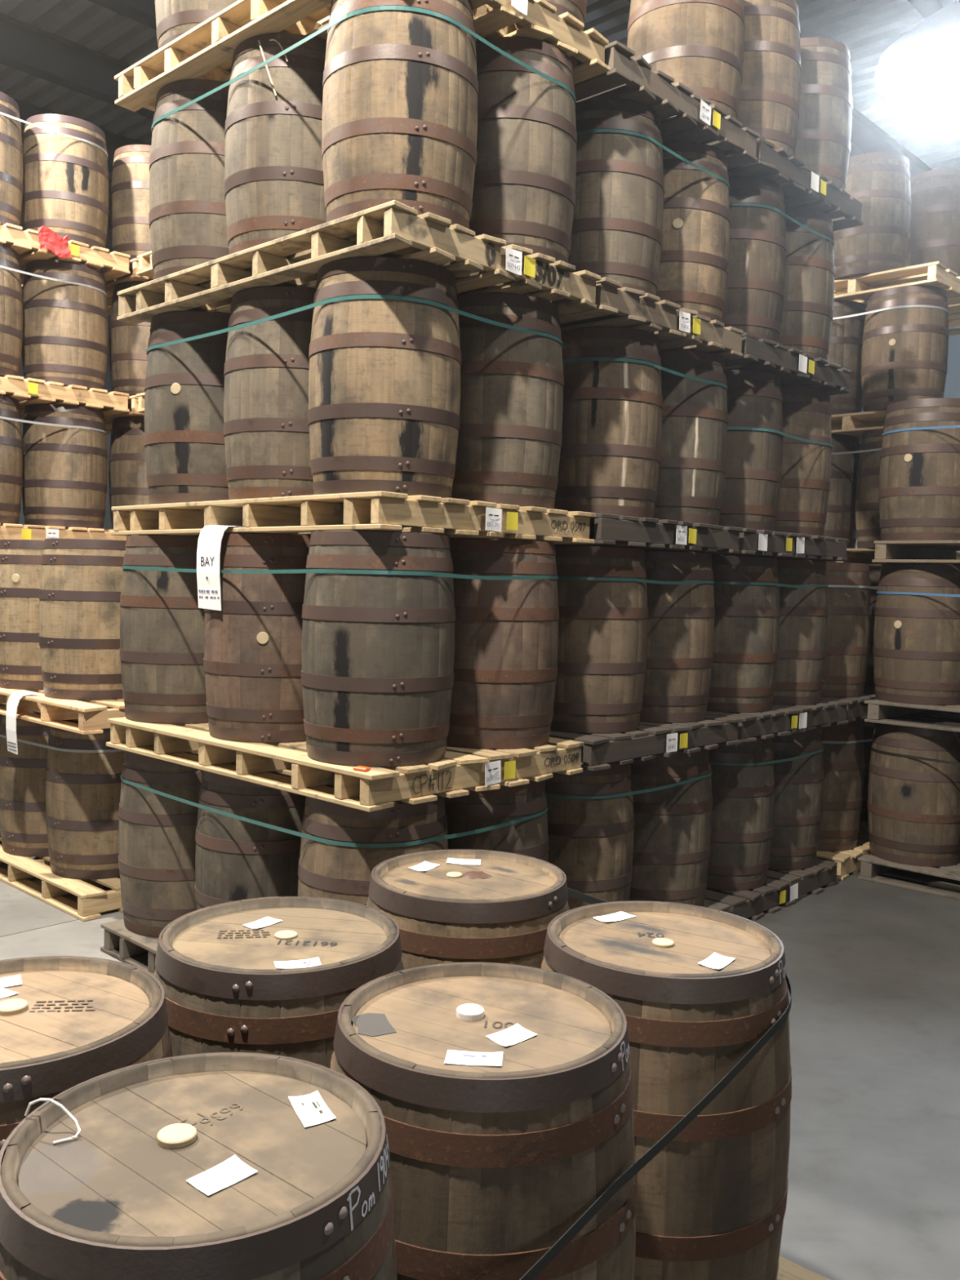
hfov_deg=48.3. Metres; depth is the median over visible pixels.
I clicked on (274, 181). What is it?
barrel
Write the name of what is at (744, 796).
barrel
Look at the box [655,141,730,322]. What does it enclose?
barrel
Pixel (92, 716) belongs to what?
pallet
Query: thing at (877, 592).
strap
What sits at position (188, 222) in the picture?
barrel
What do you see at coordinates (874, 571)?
barrel
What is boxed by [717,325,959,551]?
wall
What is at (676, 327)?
pallet
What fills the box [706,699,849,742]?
pallet
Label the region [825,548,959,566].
pallet
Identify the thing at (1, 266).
strap
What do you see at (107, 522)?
wall
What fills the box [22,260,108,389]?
barrel
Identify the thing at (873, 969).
floor
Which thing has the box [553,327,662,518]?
barrel
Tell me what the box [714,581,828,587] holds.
strap
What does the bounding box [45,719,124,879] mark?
barrel
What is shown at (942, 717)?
pallet
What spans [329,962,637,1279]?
barrel
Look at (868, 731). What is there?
barrel
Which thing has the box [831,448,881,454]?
strap
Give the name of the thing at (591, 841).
barrel
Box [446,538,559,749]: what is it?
barrel
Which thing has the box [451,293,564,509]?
barrel
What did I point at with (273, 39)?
twine
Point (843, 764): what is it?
barrel
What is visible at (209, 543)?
paper sheet
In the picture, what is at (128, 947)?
pallet
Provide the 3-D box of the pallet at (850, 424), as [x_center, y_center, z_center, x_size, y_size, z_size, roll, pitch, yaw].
[3.218,-1.682,8.673,1.335,0.138,1.260,4,4,43]
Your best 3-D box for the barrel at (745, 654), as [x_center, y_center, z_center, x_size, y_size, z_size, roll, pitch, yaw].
[1.455,-0.047,6.327,0.612,0.891,0.612,0,4,-27]
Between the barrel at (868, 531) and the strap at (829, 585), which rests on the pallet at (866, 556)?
the barrel at (868, 531)
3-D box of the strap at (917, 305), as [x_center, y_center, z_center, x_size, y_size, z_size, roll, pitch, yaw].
[3.007,-2.469,8.332,1.223,0.025,0.593,5,4,45]
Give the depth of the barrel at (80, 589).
5.89 m
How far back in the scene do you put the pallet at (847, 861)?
7.09 m
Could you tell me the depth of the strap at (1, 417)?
7.69 m
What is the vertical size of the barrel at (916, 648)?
0.891 m
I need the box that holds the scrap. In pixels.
[353,765,370,771]
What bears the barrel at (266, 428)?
on the pallet at (456, 518)
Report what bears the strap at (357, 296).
attached to the barrel at (384, 374)
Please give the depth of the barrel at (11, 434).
7.52 m
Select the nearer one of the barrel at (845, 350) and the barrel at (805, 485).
the barrel at (805, 485)
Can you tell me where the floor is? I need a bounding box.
[0,840,959,1279]
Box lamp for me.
[875,0,959,120]
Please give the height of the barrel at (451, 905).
0.891 m
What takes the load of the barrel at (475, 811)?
on the pallet at (128, 947)
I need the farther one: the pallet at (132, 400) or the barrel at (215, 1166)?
the pallet at (132, 400)
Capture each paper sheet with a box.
[5,691,39,754]
[196,525,243,610]
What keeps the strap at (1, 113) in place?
attached to the barrel at (66, 180)
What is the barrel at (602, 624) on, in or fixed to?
on the pallet at (650, 740)
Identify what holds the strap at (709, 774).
attached to the barrel at (591, 841)
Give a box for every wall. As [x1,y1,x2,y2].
[18,207,112,529]
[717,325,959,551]
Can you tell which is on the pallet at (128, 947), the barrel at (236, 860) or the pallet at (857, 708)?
the barrel at (236, 860)
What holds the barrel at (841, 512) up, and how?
on the pallet at (866, 556)
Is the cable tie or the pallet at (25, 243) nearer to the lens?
the cable tie
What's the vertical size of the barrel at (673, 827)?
0.891 m
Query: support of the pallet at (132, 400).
on the barrel at (127, 471)
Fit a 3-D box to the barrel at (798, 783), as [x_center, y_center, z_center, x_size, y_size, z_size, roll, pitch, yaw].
[1.881,0.966,6.866,0.612,0.891,0.612,2,3,11]
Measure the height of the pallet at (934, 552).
0.138 m
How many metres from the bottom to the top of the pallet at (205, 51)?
0.138 m
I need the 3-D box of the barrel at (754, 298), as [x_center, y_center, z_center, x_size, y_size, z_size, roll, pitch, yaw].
[1.438,-2.100,6.140,0.612,0.891,0.612,2,3,4]
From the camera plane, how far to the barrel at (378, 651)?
4.03 m
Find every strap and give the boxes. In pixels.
[0,111,107,155]
[0,265,106,295]
[0,416,106,433]
[0,733,124,752]
[120,774,547,847]
[122,565,558,579]
[146,294,562,355]
[151,5,576,134]
[364,887,791,1279]
[546,770,712,799]
[558,576,714,584]
[562,357,727,391]
[576,128,729,192]
[711,746,823,765]
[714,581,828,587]
[727,426,832,448]
[728,203,835,248]
[822,724,875,743]
[828,584,878,589]
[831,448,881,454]
[832,304,948,319]
[862,722,875,725]
[871,745,959,765]
[876,591,959,596]
[881,425,959,436]
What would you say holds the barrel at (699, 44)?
on the pallet at (628, 78)
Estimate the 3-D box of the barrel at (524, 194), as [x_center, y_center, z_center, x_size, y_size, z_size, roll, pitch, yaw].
[0.116,-2.053,4.693,0.612,0.891,0.612,-1,4,-31]
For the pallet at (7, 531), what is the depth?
7.71 m
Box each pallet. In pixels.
[0,222,129,293]
[0,374,128,422]
[0,523,126,540]
[0,687,125,734]
[0,837,123,921]
[97,395,144,434]
[100,919,158,975]
[101,257,153,315]
[106,716,583,812]
[110,491,595,543]
[114,0,610,111]
[116,200,601,324]
[135,392,144,413]
[136,250,154,277]
[549,714,742,771]
[554,513,742,553]
[560,276,743,359]
[573,40,759,168]
[615,528,847,560]
[702,898,730,912]
[704,857,838,920]
[705,332,851,395]
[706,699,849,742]
[723,137,863,231]
[777,1256,830,1279]
[816,820,871,880]
[820,684,878,722]
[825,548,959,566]
[831,409,886,444]
[833,261,959,335]
[857,853,959,900]
[864,699,959,732]
[871,540,959,564]
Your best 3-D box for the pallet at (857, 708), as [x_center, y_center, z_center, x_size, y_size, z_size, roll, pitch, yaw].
[2.315,0.409,7.776,1.359,0.138,1.253,4,4,43]
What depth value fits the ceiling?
11.57 m
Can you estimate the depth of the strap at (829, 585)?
7.02 m
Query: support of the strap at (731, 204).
attached to the barrel at (754, 298)
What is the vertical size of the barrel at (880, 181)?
0.891 m
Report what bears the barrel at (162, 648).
on the pallet at (477, 770)
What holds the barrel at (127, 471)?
on the pallet
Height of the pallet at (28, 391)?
0.138 m
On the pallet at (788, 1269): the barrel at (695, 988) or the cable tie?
the barrel at (695, 988)
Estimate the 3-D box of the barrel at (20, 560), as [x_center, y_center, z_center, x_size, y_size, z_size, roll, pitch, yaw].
[-2.677,-0.164,6.597,0.612,0.891,0.612,1,3,-4]
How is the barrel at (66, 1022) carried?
on the pallet at (788, 1269)
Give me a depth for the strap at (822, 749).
6.16 m
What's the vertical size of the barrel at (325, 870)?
0.891 m
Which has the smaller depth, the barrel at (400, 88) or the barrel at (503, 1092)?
the barrel at (503, 1092)
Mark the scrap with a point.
(360, 768)
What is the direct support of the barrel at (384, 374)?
on the pallet at (456, 518)
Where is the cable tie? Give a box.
[24,1097,80,1144]
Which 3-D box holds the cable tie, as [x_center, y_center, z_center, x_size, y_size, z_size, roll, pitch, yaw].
[-0.643,0.718,1.613,0.087,0.052,0.041,3,4,33]
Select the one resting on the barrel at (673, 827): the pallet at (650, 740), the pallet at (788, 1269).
the pallet at (650, 740)
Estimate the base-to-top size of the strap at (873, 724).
0.025 m
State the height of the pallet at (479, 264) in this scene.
0.138 m
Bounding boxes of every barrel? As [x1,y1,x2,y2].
[0,91,23,226]
[0,244,22,377]
[0,395,22,524]
[0,539,44,689]
[0,703,6,837]
[0,705,50,857]
[0,955,173,1150]
[0,1052,396,1279]
[21,113,109,248]
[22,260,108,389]
[22,404,107,528]
[38,537,125,700]
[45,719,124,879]
[108,416,149,529]
[109,281,151,396]
[110,144,151,272]
[118,751,202,937]
[119,534,208,724]
[143,311,230,504]
[148,79,229,294]
[153,896,404,1068]
[154,0,238,71]
[195,762,306,910]
[203,533,310,742]
[223,286,315,499]
[224,33,326,270]
[297,784,448,904]
[301,530,455,767]
[307,257,461,497]
[321,0,478,239]
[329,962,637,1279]
[366,848,569,969]
[444,779,549,862]
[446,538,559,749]
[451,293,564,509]
[469,36,577,263]
[540,901,791,1279]
[545,0,586,31]
[545,758,634,910]
[550,545,648,733]
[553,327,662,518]
[568,98,664,296]
[626,0,744,120]
[629,749,712,906]
[640,550,715,723]
[653,350,728,525]
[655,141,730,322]
[706,555,780,712]
[706,737,774,890]
[718,369,783,531]
[721,177,786,343]
[737,0,801,156]
[767,727,823,870]
[772,559,828,705]
[774,386,831,536]
[778,208,835,360]
[779,36,852,190]
[817,719,864,851]
[821,562,871,697]
[823,434,860,548]
[826,299,866,414]
[831,151,911,279]
[854,428,883,548]
[860,719,875,820]
[861,285,948,412]
[864,566,880,684]
[867,723,959,866]
[872,563,959,705]
[878,397,959,540]
[906,167,959,276]
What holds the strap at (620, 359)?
attached to the barrel at (693, 464)
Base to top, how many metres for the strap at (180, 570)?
0.025 m
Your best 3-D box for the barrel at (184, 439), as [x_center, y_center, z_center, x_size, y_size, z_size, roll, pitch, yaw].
[-1.318,-1.086,5.218,0.612,0.891,0.612,-1,4,-32]
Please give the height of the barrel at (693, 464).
0.891 m
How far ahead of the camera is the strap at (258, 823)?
4.33 m
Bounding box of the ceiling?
[0,0,959,221]
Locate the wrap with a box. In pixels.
[37,225,71,257]
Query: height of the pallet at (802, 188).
0.138 m
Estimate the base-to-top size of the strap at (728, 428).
0.025 m
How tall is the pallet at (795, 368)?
0.138 m
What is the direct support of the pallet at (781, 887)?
on the floor
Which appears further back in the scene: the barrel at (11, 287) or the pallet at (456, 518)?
the barrel at (11, 287)
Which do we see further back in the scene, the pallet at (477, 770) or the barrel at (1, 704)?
the barrel at (1, 704)
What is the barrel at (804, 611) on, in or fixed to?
on the pallet at (781, 720)
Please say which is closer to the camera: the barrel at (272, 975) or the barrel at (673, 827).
the barrel at (272, 975)
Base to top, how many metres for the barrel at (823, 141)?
0.891 m
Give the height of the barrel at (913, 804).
0.891 m
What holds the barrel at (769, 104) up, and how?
on the pallet at (802, 188)
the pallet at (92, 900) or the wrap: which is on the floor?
the pallet at (92, 900)
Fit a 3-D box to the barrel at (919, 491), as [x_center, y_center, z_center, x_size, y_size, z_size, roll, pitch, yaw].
[2.916,-1.077,6.940,0.612,0.891,0.612,3,3,19]
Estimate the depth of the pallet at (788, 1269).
2.69 m
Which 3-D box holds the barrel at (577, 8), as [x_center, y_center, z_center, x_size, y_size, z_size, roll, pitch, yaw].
[0.184,-3.084,4.719,0.612,0.891,0.612,1,3,-6]
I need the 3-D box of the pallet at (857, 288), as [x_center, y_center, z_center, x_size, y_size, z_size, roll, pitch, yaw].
[3.414,-2.716,8.798,1.336,0.138,1.760,4,4,43]
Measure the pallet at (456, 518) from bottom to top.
0.138 m
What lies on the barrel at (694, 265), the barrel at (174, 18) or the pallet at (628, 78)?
the pallet at (628, 78)
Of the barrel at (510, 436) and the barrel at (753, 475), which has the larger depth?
the barrel at (753, 475)
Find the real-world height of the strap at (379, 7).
0.025 m
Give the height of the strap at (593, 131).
0.025 m
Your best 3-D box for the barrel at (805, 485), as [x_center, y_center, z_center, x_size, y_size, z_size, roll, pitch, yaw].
[1.877,-1.089,6.693,0.612,0.891,0.612,-2,4,-43]
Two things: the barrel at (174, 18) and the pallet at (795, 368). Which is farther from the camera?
the pallet at (795, 368)
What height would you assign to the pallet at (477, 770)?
0.138 m
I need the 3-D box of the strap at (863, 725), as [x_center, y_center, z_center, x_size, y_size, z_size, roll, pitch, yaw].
[2.279,0.651,7.574,1.429,0.025,1.030,1,3,0]
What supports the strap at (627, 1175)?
attached to the barrel at (695, 988)
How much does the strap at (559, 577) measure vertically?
0.025 m
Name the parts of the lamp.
globe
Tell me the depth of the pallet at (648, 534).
5.20 m
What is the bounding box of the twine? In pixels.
[257,38,288,96]
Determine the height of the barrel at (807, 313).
0.891 m
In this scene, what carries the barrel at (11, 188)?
on the pallet at (25, 243)
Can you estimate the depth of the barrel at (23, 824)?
6.47 m
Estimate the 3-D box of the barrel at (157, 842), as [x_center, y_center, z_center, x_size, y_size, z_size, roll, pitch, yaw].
[-1.490,0.966,5.364,0.612,0.891,0.612,2,3,2]
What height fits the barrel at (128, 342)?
0.891 m
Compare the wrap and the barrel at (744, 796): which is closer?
the barrel at (744, 796)
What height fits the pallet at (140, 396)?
0.138 m
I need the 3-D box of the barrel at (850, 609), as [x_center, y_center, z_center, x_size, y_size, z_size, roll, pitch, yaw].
[2.346,-0.079,7.314,0.612,0.891,0.612,3,3,21]
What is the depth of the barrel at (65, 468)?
7.83 m
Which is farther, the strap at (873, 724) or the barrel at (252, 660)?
the strap at (873, 724)
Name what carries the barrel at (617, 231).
on the pallet at (676, 327)
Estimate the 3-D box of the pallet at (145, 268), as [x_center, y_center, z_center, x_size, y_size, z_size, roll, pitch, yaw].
[-1.404,-2.782,7.848,2.038,0.138,1.312,4,4,43]
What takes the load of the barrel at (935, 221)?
on the pallet at (857, 288)
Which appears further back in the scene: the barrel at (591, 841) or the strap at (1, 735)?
the strap at (1, 735)
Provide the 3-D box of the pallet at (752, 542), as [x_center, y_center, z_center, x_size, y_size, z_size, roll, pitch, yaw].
[1.163,-0.601,6.872,1.959,0.138,1.293,4,4,43]
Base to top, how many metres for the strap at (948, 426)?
0.025 m
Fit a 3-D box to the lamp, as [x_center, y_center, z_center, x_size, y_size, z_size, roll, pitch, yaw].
[3.963,-5.064,8.915,1.240,1.320,1.240,1,3,0]
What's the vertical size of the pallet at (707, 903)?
0.138 m
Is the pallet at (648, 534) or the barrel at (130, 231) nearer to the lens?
the pallet at (648, 534)
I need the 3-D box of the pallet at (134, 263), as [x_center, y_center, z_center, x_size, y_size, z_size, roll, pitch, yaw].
[-2.662,-2.878,9.018,1.335,0.138,1.259,4,4,43]
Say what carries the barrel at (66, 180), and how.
on the pallet at (25, 243)
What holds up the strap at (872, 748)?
attached to the barrel at (913, 804)
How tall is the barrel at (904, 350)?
0.891 m
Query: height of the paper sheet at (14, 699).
0.341 m
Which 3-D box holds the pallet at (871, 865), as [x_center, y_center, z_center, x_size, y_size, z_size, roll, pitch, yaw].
[3.626,1.530,6.755,2.030,0.138,1.259,4,4,43]
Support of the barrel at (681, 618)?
on the pallet at (650, 740)

